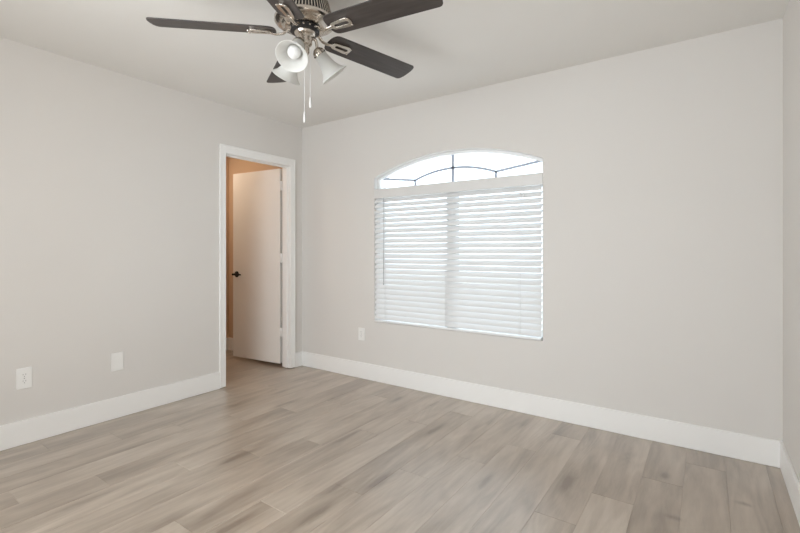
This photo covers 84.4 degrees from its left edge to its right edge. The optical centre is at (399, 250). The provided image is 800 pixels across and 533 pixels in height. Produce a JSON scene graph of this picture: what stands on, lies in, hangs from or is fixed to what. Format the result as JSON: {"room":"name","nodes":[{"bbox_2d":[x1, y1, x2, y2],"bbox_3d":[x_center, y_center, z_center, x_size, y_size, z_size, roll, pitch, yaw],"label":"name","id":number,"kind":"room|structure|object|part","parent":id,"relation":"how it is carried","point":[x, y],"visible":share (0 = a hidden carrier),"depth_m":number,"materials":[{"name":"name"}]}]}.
{"room":"empty bedroom","nodes":[
{"label":"empty bedroom","id":0,"kind":"room"},
{"bbox_2d":[0,37,301,425],"bbox_3d":[-2.054,-0.016,3.125,0.100,2.490,3.520,0,0,35],"label":"wall","id":1,"kind":"structure","parent":0,"point":[109,180],"depth_m":3.06,"materials":[{"name":"beige paint"}]},
{"bbox_2d":[16,367,31,389],"bbox_3d":[-2.291,0.778,2.690,0.008,0.127,0.077,0,0,35],"label":"wall outlet","id":2,"kind":"object","parent":1,"relation":"attached to","point":[23,375],"visible":1,"depth_m":2.69,"materials":[{"name":"white plastic"}]},
{"bbox_2d":[0,372,219,450],"bbox_3d":[-2.248,1.106,2.747,0.014,0.147,2.478,0,0,35],"label":"baseboard","id":3,"kind":"structure","parent":1,"relation":"attached to","point":[15,434],"depth_m":3.01,"materials":[{"name":"white paint"}]},
{"bbox_2d":[111,352,123,371],"bbox_3d":[-1.995,0.783,3.116,0.008,0.127,0.079,0,0,35],"label":"blank plate","id":4,"kind":"object","parent":1,"relation":"attached to","point":[117,359],"visible":1,"depth_m":3.11,"materials":[{"name":"white plastic"}]},
{"bbox_2d":[219,143,294,387],"bbox_3d":[-1.342,0.129,4.133,0.125,2.086,0.836,0,0,35],"label":"door frame","id":5,"kind":"structure","parent":1,"relation":"attached to","point":[223,148],"depth_m":4.40,"materials":[{"name":"white paint"}]},
{"bbox_2d":[232,169,282,363],"bbox_3d":[-1.495,0.157,4.641,0.722,1.977,0.159,0,0,29],"label":"door","id":6,"kind":"structure","parent":1,"relation":"in","point":[257,195],"depth_m":4.61,"materials":[{"name":"white paint"}]},
{"bbox_3d":[-1.744,0.255,4.726,0.141,0.064,0.064,0,0,29],"label":"handle","id":7,"kind":"part","parent":6,"relation":"part of","materials":[{"name":"black metal"}]},
{"bbox_2d":[295,351,301,366],"bbox_3d":[-1.037,1.106,4.487,0.014,0.147,0.094,0,0,35],"label":"baseboard","id":8,"kind":"structure","parent":1,"relation":"attached to","point":[298,355],"depth_m":4.48,"materials":[{"name":"white paint"}]},
{"bbox_2d":[226,157,228,337],"bbox_3d":[-2.460,-0.041,4.730,0.100,2.540,1.550,0,0,35],"label":"wall","id":9,"kind":"structure","parent":0,"point":[227,158],"depth_m":5.24,"materials":[{"name":"beige paint"}]},
{"bbox_2d":[226,337,229,349],"bbox_3d":[-2.413,1.106,4.697,0.014,0.147,1.350,0,0,35],"label":"baseboard","id":10,"kind":"structure","parent":9,"relation":"attached to","point":[227,339],"depth_m":5.22,"materials":[{"name":"white paint"}]},
{"bbox_2d":[0,0,788,127],"bbox_3d":[-0.422,-1.311,2.092,3.959,0.100,3.690,0,0,35],"label":"ceiling","id":11,"kind":"structure","parent":0,"point":[456,46],"depth_m":2.65,"materials":[{"name":"paint"}]},
{"bbox_2d":[146,0,442,122],"bbox_3d":[-0.409,-0.929,2.075,1.299,0.663,1.312,0,0,35],"label":"ceiling fan","id":12,"kind":"object","parent":11,"relation":"hanging from","point":[307,20],"visible":1,"depth_m":2.00,"materials":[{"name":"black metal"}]},
{"bbox_3d":[-0.852,-1.027,2.018,0.553,0.006,0.138,0,13,-8],"label":"blade","id":13,"kind":"part","parent":12,"relation":"part of","materials":[{"name":"brown wood"}]},
{"bbox_3d":[-0.628,-1.027,2.443,0.138,0.006,0.553,-14,6,-25],"label":"blade","id":14,"kind":"part","parent":12,"relation":"part of","materials":[{"name":"brown wood"}]},
{"bbox_3d":[-0.517,-1.027,1.674,0.138,0.006,0.553,13,2,10],"label":"blade","id":15,"kind":"part","parent":12,"relation":"part of","materials":[{"name":"brown wood"}]},
{"bbox_3d":[-0.556,-0.882,2.156,0.136,0.157,0.148,0,0,-17],"label":"lamp shade","id":16,"kind":"part","parent":12,"relation":"part of","materials":[{"name":"white glass"}]},
{"bbox_3d":[-0.466,-0.882,1.943,0.148,0.157,0.136,0,0,-45],"label":"lamp shade","id":17,"kind":"part","parent":12,"relation":"part of","materials":[{"name":"white glass"}]},
{"bbox_3d":[-0.466,-0.907,1.979,0.060,0.109,0.098,0,0,11],"label":"bulb","id":18,"kind":"part","parent":12,"relation":"part of","materials":[{"name":"white glass"}]},
{"bbox_3d":[-0.459,-0.963,2.015,0.064,0.099,0.072,0,0,11],"label":"lamp arm","id":19,"kind":"part","parent":12,"relation":"part of","materials":[{"name":"silver metal"}]},
{"bbox_3d":[-0.446,-0.793,2.058,0.002,0.295,0.002,0,0,5],"label":"pull chain","id":20,"kind":"part","parent":12,"relation":"part of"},
{"bbox_3d":[-0.392,-0.963,2.105,0.072,0.099,0.064,0,0,-27],"label":"lamp arm","id":21,"kind":"part","parent":12,"relation":"part of","materials":[{"name":"silver metal"}]},
{"bbox_3d":[-0.325,-0.882,2.131,0.136,0.157,0.148,0,0,29],"label":"lamp shade","id":22,"kind":"part","parent":12,"relation":"part of","materials":[{"name":"white glass"}]},
{"bbox_3d":[-0.154,-1.027,2.361,0.553,0.006,0.138,0,-13,-44],"label":"blade","id":23,"kind":"part","parent":12,"relation":"part of","materials":[{"name":"brown wood"}]},
{"bbox_3d":[-0.086,-1.027,1.886,0.553,0.006,0.138,0,-13,28],"label":"blade","id":24,"kind":"part","parent":12,"relation":"part of","materials":[{"name":"brown wood"}]},
{"bbox_2d":[0,350,799,532],"bbox_3d":[-0.952,1.219,2.425,5.109,0.080,3.530,0,0,35],"label":"floor","id":25,"kind":"structure","parent":0,"point":[277,448],"depth_m":2.31,"materials":[{"name":"grey wood"}]},
{"bbox_2d":[229,18,782,440],"bbox_3d":[0.112,-0.041,3.865,5.109,2.540,0.170,0,0,35],"label":"wall","id":26,"kind":"structure","parent":0,"point":[663,165],"depth_m":2.85,"materials":[{"name":"beige paint"}]},
{"bbox_2d":[229,338,232,350],"bbox_3d":[-1.560,1.106,4.917,1.136,0.147,0.014,0,0,35],"label":"baseboard","id":27,"kind":"structure","parent":26,"relation":"attached to","point":[230,339],"depth_m":5.21,"materials":[{"name":"white paint"}]},
{"bbox_2d":[358,327,364,340],"bbox_3d":[-0.357,0.772,4.082,0.074,0.116,0.008,0,0,35],"label":"wall outlet","id":28,"kind":"object","parent":26,"relation":"attached to","point":[361,331],"visible":1,"depth_m":4.08,"materials":[{"name":"white plastic"}]},
{"bbox_2d":[378,150,542,336],"bbox_3d":[0.441,-0.083,3.636,1.519,1.455,0.069,0,0,35],"label":"window","id":29,"kind":"structure","parent":26,"relation":"in","point":[453,154],"depth_m":3.61,"materials":[{"name":"white plastic"}]},
{"bbox_2d":[374,173,542,340],"bbox_3d":[0.402,0.043,3.580,1.518,1.196,0.066,0,0,35],"label":"window blind","id":30,"kind":"object","parent":29,"relation":"attached to","point":[497,311],"visible":1,"depth_m":3.50,"materials":[{"name":"white plastic"}]},
{"bbox_3d":[-0.125,0.067,3.944,0.014,1.115,0.035,0,0,35],"label":"ladder cord","id":31,"kind":"part","parent":30,"relation":"part of","materials":[{"name":"white fabric"}]},
{"bbox_3d":[0.384,0.067,3.590,0.014,1.115,0.035,0,0,35],"label":"ladder cord","id":32,"kind":"part","parent":30,"relation":"part of","materials":[{"name":"white fabric"}]},
{"bbox_3d":[0.399,0.632,3.582,1.504,0.018,0.050,0,0,35],"label":"rail","id":33,"kind":"part","parent":30,"relation":"part of","materials":[{"name":"white plastic"}]},
{"bbox_2d":[383,155,540,184],"bbox_3d":[0.439,-0.662,3.633,1.485,0.253,0.008,0,0,35],"label":"grille","id":34,"kind":"object","parent":29,"relation":"attached to","point":[386,177],"depth_m":3.67,"materials":[{"name":"black metal"}]},
{"bbox_2d":[302,351,782,467],"bbox_3d":[0.531,1.106,3.461,3.759,0.147,0.014,0,0,35],"label":"baseboard","id":35,"kind":"structure","parent":26,"relation":"attached to","point":[760,450],"depth_m":2.99,"materials":[{"name":"white paint"}]},
{"bbox_2d":[783,0,799,482],"bbox_3d":[1.113,-0.016,0.919,0.100,2.490,3.520,0,0,35],"label":"wall","id":36,"kind":"structure","parent":0,"point":[791,19],"depth_m":2.15,"materials":[{"name":"beige paint"}]},
{"bbox_2d":[780,442,799,525],"bbox_3d":[1.090,1.106,0.987,0.014,0.147,3.406,0,0,35],"label":"baseboard","id":37,"kind":"structure","parent":36,"relation":"attached to","point":[792,483],"depth_m":2.09,"materials":[{"name":"white paint"}]},
{"label":"outside","id":38,"kind":"structure","parent":0,"visible":0},
{"bbox_2d":[392,274,541,298],"bbox_3d":[6.971,1.379,12.498,32.000,0.100,21.820,0,0,35],"label":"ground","id":39,"kind":"structure","parent":38,"point":[402,274],"depth_m":19.62,"materials":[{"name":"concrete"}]}
]}

